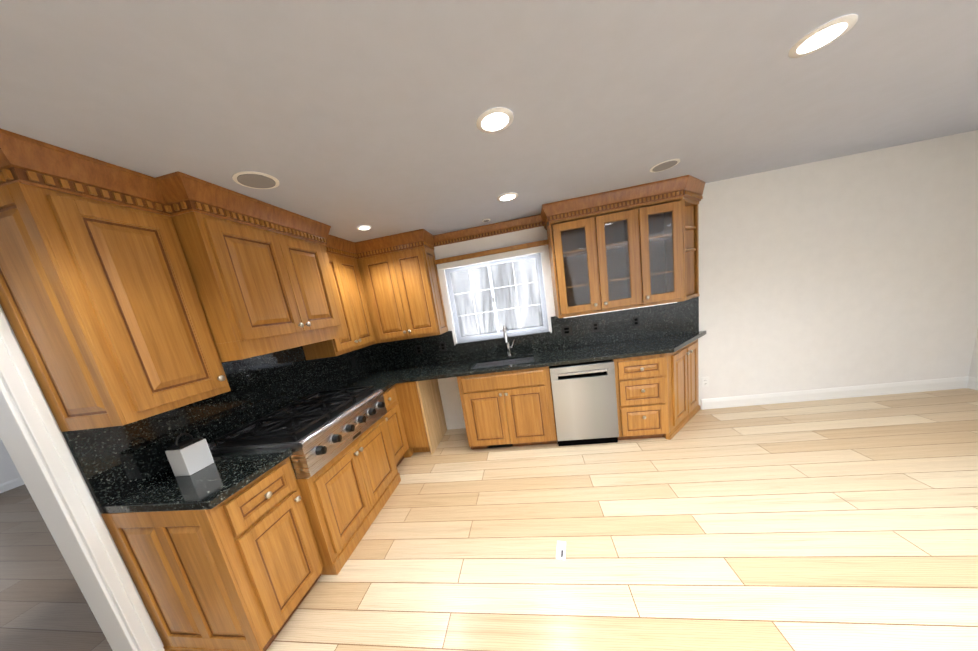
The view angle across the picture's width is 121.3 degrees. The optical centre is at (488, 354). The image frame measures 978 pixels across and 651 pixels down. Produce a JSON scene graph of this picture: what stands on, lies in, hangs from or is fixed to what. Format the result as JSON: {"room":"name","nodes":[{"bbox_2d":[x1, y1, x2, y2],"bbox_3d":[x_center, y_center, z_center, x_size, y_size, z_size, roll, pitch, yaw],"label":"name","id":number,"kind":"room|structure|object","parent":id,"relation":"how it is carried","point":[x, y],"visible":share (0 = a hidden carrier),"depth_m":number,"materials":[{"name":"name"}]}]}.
{"room":"kitchen","nodes":[
{"label":"kitchen","id":0,"kind":"room"},
{"bbox_2d":[0,305,163,650],"bbox_3d":[-2.027,0.572,0.674,0.140,2.400,5.970,-7,11,9],"label":"wall","id":1,"kind":"structure","parent":0,"point":[8,470],"depth_m":1.34,"materials":[{"name":"white paint"}]},
{"bbox_2d":[0,477,24,492],"bbox_3d":[-6.752,1.793,4.176,0.016,0.120,0.870,-7,11,9],"label":"baseboard","id":2,"kind":"structure","parent":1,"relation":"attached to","point":[17,482],"depth_m":3.91,"materials":[{"name":"white"}]},
{"bbox_2d":[0,308,164,650],"bbox_3d":[-1.988,0.744,0.770,0.182,2.020,1.039,-7,11,9],"label":"door frame","id":3,"kind":"structure","parent":1,"relation":"attached to","point":[20,383],"depth_m":1.22,"materials":[{"name":"white wood"}]},
{"bbox_2d":[0,182,230,431],"bbox_3d":[-1.740,-0.187,1.313,0.406,0.950,0.441,-7,11,9],"label":"upper cabinet","id":4,"kind":"object","parent":1,"relation":"attached to","point":[101,305],"visible":1,"depth_m":1.16,"materials":[{"name":"brown wood"}]},
{"bbox_2d":[62,346,373,506],"bbox_3d":[-1.719,0.201,2.388,0.020,0.552,2.370,-7,11,9],"label":"backsplash","id":5,"kind":"structure","parent":1,"relation":"attached to","point":[114,462],"depth_m":1.75,"materials":[{"name":"stone"}]},
{"bbox_2d":[171,212,347,361],"bbox_3d":[-1.596,-0.422,1.960,0.544,0.780,0.944,-7,11,9],"label":"upper cabinet","id":6,"kind":"object","parent":1,"relation":"attached to","point":[261,291],"visible":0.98,"depth_m":1.66,"materials":[{"name":"brown wood"}]},
{"bbox_2d":[302,253,375,359],"bbox_3d":[-1.538,-0.533,2.942,0.380,0.950,1.022,-7,11,9],"label":"upper cabinet","id":7,"kind":"object","parent":1,"relation":"attached to","point":[351,297],"visible":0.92,"depth_m":2.75,"materials":[{"name":"brown wood"}]},
{"bbox_2d":[0,388,977,650],"bbox_3d":[-1.286,1.692,0.821,12.080,0.050,6.280,-7,11,9],"label":"floor","id":8,"kind":"structure","parent":0,"point":[844,524],"depth_m":1.71,"materials":[{"name":"brown wood"}]},
{"bbox_2d":[101,457,323,650],"bbox_3d":[-1.422,1.097,1.540,0.650,0.877,0.451,-7,11,9],"label":"base cabinet","id":9,"kind":"object","parent":8,"relation":"on","point":[240,570],"visible":0.96,"depth_m":1.36,"materials":[{"name":"brown wood"}]},
{"bbox_2d":[98,448,292,513],"bbox_3d":[-1.498,0.652,1.459,0.633,0.040,0.439,-7,11,9],"label":"countertop","id":10,"kind":"structure","parent":9,"relation":"on","point":[222,477],"depth_m":1.36,"materials":[{"name":"stone"}]},
{"bbox_2d":[165,433,213,475],"bbox_3d":[-1.646,0.532,1.507,0.100,0.218,0.120,-7,11,9],"label":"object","id":11,"kind":"object","parent":10,"relation":"on","point":[190,456],"visible":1,"depth_m":1.47,"materials":[{"name":"white plastic"}]},
{"bbox_2d":[297,415,400,574],"bbox_3d":[-1.288,1.032,2.229,0.716,0.705,0.944,-7,11,9],"label":"base cabinet","id":12,"kind":"object","parent":8,"relation":"on","point":[347,491],"visible":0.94,"depth_m":1.97,"materials":[{"name":"brown wood"}]},
{"bbox_2d":[208,386,386,478],"bbox_3d":[-1.333,0.545,2.131,0.716,0.290,0.939,-7,11,9],"label":"cooktop","id":13,"kind":"object","parent":12,"relation":"on","point":[316,432],"visible":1,"depth_m":1.88,"materials":[{"name":"silver metal"}]},
{"bbox_2d":[383,385,407,466],"bbox_3d":[-1.246,0.812,2.873,0.650,0.877,0.404,-7,11,9],"label":"base cabinet","id":14,"kind":"object","parent":8,"relation":"on","point":[396,431],"visible":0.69,"depth_m":2.84,"materials":[{"name":"brown wood"}]},
{"bbox_2d":[328,379,397,394],"bbox_3d":[-1.310,0.368,2.777,0.660,0.040,0.380,-7,11,9],"label":"countertop","id":15,"kind":"structure","parent":14,"relation":"on","point":[383,384],"depth_m":2.89,"materials":[{"name":"stone"}]},
{"bbox_2d":[394,379,446,457],"bbox_3d":[-1.081,0.694,3.353,0.854,0.877,0.618,-7,11,9],"label":"base cabinet","id":16,"kind":"object","parent":8,"relation":"on","point":[422,415],"visible":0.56,"depth_m":3.06,"materials":[{"name":"brown wood"}]},
{"bbox_2d":[457,367,556,448],"bbox_3d":[0.226,0.537,3.131,0.946,0.877,0.650,-7,11,9],"label":"base cabinet","id":17,"kind":"object","parent":8,"relation":"on","point":[513,408],"visible":0.98,"depth_m":2.84,"materials":[{"name":"brown wood"}]},
{"bbox_2d":[350,331,705,382],"bbox_3d":[0.386,0.063,3.015,3.986,0.040,0.638,-7,11,9],"label":"countertop","id":18,"kind":"structure","parent":17,"relation":"on","point":[669,343],"depth_m":2.88,"materials":[{"name":"stone"}]},
{"bbox_2d":[473,357,533,368],"bbox_3d":[0.176,0.207,3.058,0.668,0.207,0.388,-7,11,9],"label":"sink","id":19,"kind":"object","parent":18,"relation":"in","point":[505,362],"visible":0.08,"depth_m":3.22,"materials":[{"name":"silver metal"}]},
{"bbox_2d":[503,323,514,355],"bbox_3d":[0.231,-0.165,3.153,0.125,0.396,0.217,-7,11,9],"label":"faucet","id":20,"kind":"object","parent":18,"relation":"on","point":[506,342],"visible":1,"depth_m":3.21,"materials":[{"name":"silver metal"}]},
{"bbox_2d":[556,541,565,559],"bbox_3d":[0.452,1.225,1.723,0.056,0.001,0.130,-5,11,19],"label":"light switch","id":21,"kind":"object","parent":8,"relation":"on","point":[561,551],"visible":1,"depth_m":1.72,"materials":[{"name":"white plastic"}]},
{"bbox_2d":[549,359,618,445],"bbox_3d":[0.986,0.445,3.013,0.598,0.875,0.629,-7,11,9],"label":"dishwasher","id":22,"kind":"object","parent":8,"relation":"on","point":[584,398],"visible":0.96,"depth_m":2.71,"materials":[{"name":"silver metal"}]},
{"bbox_2d":[612,354,665,439],"bbox_3d":[1.499,0.381,2.930,0.443,0.877,0.650,-7,11,9],"label":"base cabinet","id":23,"kind":"object","parent":8,"relation":"on","point":[640,394],"visible":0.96,"depth_m":2.64,"materials":[{"name":"brown wood"}]},
{"bbox_2d":[663,339,700,439],"bbox_3d":[2.035,0.312,2.864,0.644,0.877,0.612,-7,11,9],"label":"base cabinet","id":24,"kind":"object","parent":8,"relation":"on","point":[683,407],"visible":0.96,"depth_m":2.77,"materials":[{"name":"brown wood"}]},
{"bbox_2d":[0,0,977,241],"bbox_3d":[-1.591,-0.694,0.352,11.960,0.050,6.280,-7,11,9],"label":"ceiling","id":25,"kind":"structure","parent":0,"point":[344,119],"depth_m":1.11,"materials":[{"name":"paint"}]},
{"bbox_2d":[0,128,175,216],"bbox_3d":[-1.655,-0.735,1.163,0.090,0.154,0.484,-7,11,9],"label":"crown molding","id":26,"kind":"structure","parent":25,"relation":"attached to","point":[31,161],"depth_m":1.10,"materials":[{"name":"brown wood"}]},
{"bbox_2d":[160,171,339,247],"bbox_3d":[-1.428,-0.899,1.835,0.067,0.154,1.053,-7,11,9],"label":"crown molding","id":27,"kind":"structure","parent":25,"relation":"attached to","point":[186,193],"depth_m":1.58,"materials":[{"name":"brown wood"}]},
{"bbox_2d":[232,171,278,188],"bbox_3d":[-1.249,-0.933,1.480,0.199,0.008,0.199,-16,13,-35],"label":"ceiling speaker","id":28,"kind":"object","parent":25,"relation":"attached to","point":[254,180],"depth_m":1.46,"materials":[{"name":"white plastic"}]},
{"bbox_2d":[326,237,359,258],"bbox_3d":[-1.478,-1.045,2.629,0.062,0.154,0.641,-7,11,9],"label":"crown molding","id":29,"kind":"structure","parent":25,"relation":"attached to","point":[347,248],"depth_m":2.80,"materials":[{"name":"brown wood"}]},
{"bbox_2d":[357,225,370,229],"bbox_3d":[-1.131,-1.147,2.496,0.123,0.007,0.123,-16,13,-35],"label":"recessed light","id":30,"kind":"object","parent":25,"relation":"in","point":[364,227],"depth_m":2.48,"materials":[{"name":"white"}]},
{"bbox_2d":[356,229,427,257],"bbox_3d":[-1.059,-1.163,2.909,0.824,0.154,0.060,-7,11,9],"label":"crown molding","id":31,"kind":"structure","parent":25,"relation":"attached to","point":[416,238],"depth_m":2.90,"materials":[{"name":"brown wood"}]},
{"bbox_2d":[476,107,513,132],"bbox_3d":[0.028,-1.092,1.291,0.175,0.007,0.175,-16,13,-35],"label":"recessed light","id":32,"kind":"object","parent":25,"relation":"in","point":[493,120],"depth_m":1.28,"materials":[{"name":"white"}]},
{"bbox_2d":[497,192,517,201],"bbox_3d":[0.154,-1.303,2.282,0.175,0.007,0.175,-16,13,-35],"label":"recessed light","id":33,"kind":"object","parent":25,"relation":"in","point":[507,196],"depth_m":2.27,"materials":[{"name":"white"}]},
{"bbox_2d":[650,159,679,171],"bbox_3d":[1.359,-1.458,2.129,0.199,0.008,0.199,-16,13,-35],"label":"ceiling speaker","id":34,"kind":"object","parent":25,"relation":"attached to","point":[665,165],"depth_m":2.11,"materials":[{"name":"white plastic"}]},
{"bbox_2d":[788,14,857,57],"bbox_3d":[1.313,-1.250,1.088,0.175,0.007,0.175,-16,13,-35],"label":"recessed light","id":35,"kind":"object","parent":25,"relation":"in","point":[817,39],"depth_m":1.07,"materials":[{"name":"white"}]},
{"bbox_2d":[434,130,977,429],"bbox_3d":[-1.075,-0.133,3.569,12.080,2.400,0.140,-7,11,9],"label":"wall","id":36,"kind":"structure","parent":0,"point":[846,270],"depth_m":2.76,"materials":[{"name":"white paint"}]},
{"bbox_2d":[357,246,447,342],"bbox_3d":[-0.977,-0.663,3.173,0.781,0.950,0.380,-7,11,9],"label":"upper cabinet","id":37,"kind":"object","parent":36,"relation":"attached to","point":[403,294],"visible":1,"depth_m":3.02,"materials":[{"name":"brown wood"}]},
{"bbox_2d":[415,345,421,354],"bbox_3d":[-0.884,-0.059,3.461,0.072,0.116,0.006,-7,11,9],"label":"electrical outlet plate","id":38,"kind":"object","parent":36,"relation":"attached to","point":[418,347],"depth_m":3.46,"materials":[{"name":"black plastic"}]},
{"bbox_2d":[428,232,433,249],"bbox_3d":[-0.666,-1.248,3.037,0.073,0.154,0.323,-7,11,9],"label":"crown molding","id":39,"kind":"structure","parent":36,"relation":"attached to","point":[430,237],"depth_m":3.07,"materials":[{"name":"brown wood"}]},
{"bbox_2d":[439,342,446,350],"bbox_3d":[-0.572,-0.097,3.412,0.072,0.116,0.006,-7,11,9],"label":"electrical outlet plate","id":40,"kind":"object","parent":36,"relation":"attached to","point":[442,344],"depth_m":3.41,"materials":[{"name":"black plastic"}]},
{"bbox_2d":[433,214,543,246],"bbox_3d":[-0.029,-1.373,3.062,1.307,0.109,0.060,-7,11,9],"label":"crown molding","id":41,"kind":"structure","parent":36,"relation":"attached to","point":[524,223],"depth_m":3.02,"materials":[{"name":"brown wood"}]},
{"bbox_2d":[434,239,547,270],"bbox_3d":[0.016,-1.114,3.106,1.291,0.115,0.068,-7,11,9],"label":"window valance","id":42,"kind":"object","parent":36,"relation":"attached to","point":[492,255],"visible":0.98,"depth_m":3.08,"materials":[{"name":"brown wood"}]},
{"bbox_2d":[443,253,550,344],"bbox_3d":[0.092,-0.647,3.268,1.150,0.934,0.132,-7,11,9],"label":"kitchen window","id":43,"kind":"structure","parent":36,"relation":"in","point":[513,333],"depth_m":3.29,"materials":[{"name":"grey plastic"}]},
{"bbox_2d":[366,296,698,370],"bbox_3d":[0.353,-0.201,3.280,3.903,0.382,0.022,-7,11,9],"label":"backsplash","id":44,"kind":"structure","parent":36,"relation":"attached to","point":[682,317],"depth_m":3.20,"materials":[{"name":"stone"}]},
{"bbox_2d":[561,325,571,335],"bbox_3d":[0.897,-0.277,3.180,0.116,0.116,0.006,-7,11,9],"label":"electrical outlet plate","id":45,"kind":"object","parent":36,"relation":"attached to","point":[566,330],"depth_m":3.18,"materials":[{"name":"black plastic"}]},
{"bbox_2d":[592,321,598,331],"bbox_3d":[1.212,-0.315,3.130,0.072,0.116,0.006,-7,11,9],"label":"electrical outlet plate","id":46,"kind":"object","parent":36,"relation":"attached to","point":[595,325],"depth_m":3.13,"materials":[{"name":"black plastic"}]},
{"bbox_2d":[547,197,683,317],"bbox_3d":[1.264,-0.934,2.819,1.198,0.957,0.380,-7,11,9],"label":"upper cabinet","id":47,"kind":"object","parent":36,"relation":"attached to","point":[630,257],"visible":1,"depth_m":2.73,"materials":[{"name":"brown wood"}]},
{"bbox_2d":[540,175,704,223],"bbox_3d":[1.333,-1.490,2.708,1.608,0.154,0.414,-7,11,9],"label":"crown molding","id":48,"kind":"structure","parent":36,"relation":"attached to","point":[688,186],"depth_m":2.55,"materials":[{"name":"brown wood"}]},
{"bbox_2d":[632,316,639,326],"bbox_3d":[1.636,-0.368,3.063,0.072,0.116,0.006,-7,11,9],"label":"electrical outlet plate","id":49,"kind":"object","parent":36,"relation":"attached to","point":[636,322],"depth_m":3.06,"materials":[{"name":"black plastic"}]},
{"bbox_2d":[683,197,699,300],"bbox_3d":[2.011,-1.034,2.726,0.318,0.950,0.328,-7,11,9],"label":"shelf","id":50,"kind":"object","parent":36,"relation":"attached to","point":[691,243],"visible":0.44,"depth_m":2.82,"materials":[{"name":"brown wood"}]},
{"bbox_2d":[702,377,708,386],"bbox_3d":[2.452,0.312,3.121,0.072,0.116,0.008,-7,11,9],"label":"electrical outlet plate","id":51,"kind":"object","parent":36,"relation":"attached to","point":[705,380],"depth_m":3.12,"materials":[{"name":"white plastic"}]},
{"bbox_2d":[701,376,968,409],"bbox_3d":[3.642,0.432,2.987,2.425,0.120,0.016,-7,11,9],"label":"baseboard","id":52,"kind":"structure","parent":36,"relation":"attached to","point":[957,382],"depth_m":2.96,"materials":[{"name":"white"}]},
{"bbox_2d":[968,330,977,377],"bbox_3d":[4.386,-0.214,-0.339,0.140,2.400,5.970,-7,11,9],"label":"wall","id":53,"kind":"structure","parent":0,"point":[974,352],"depth_m":2.74,"materials":[{"name":"white paint"}]},
{"bbox_2d":[967,376,977,389],"bbox_3d":[4.481,0.898,-0.094,0.016,0.120,5.970,-7,11,9],"label":"baseboard","id":54,"kind":"structure","parent":53,"relation":"attached to","point":[969,382],"depth_m":2.76,"materials":[{"name":"white wood"}]},
{"label":"outside","id":55,"kind":"structure","parent":0,"visible":0},
{"bbox_2d":[450,258,542,342],"bbox_3d":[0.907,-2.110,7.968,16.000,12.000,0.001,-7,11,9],"label":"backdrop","id":56,"kind":"structure","parent":55,"point":[526,317],"depth_m":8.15,"materials":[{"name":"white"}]}
]}

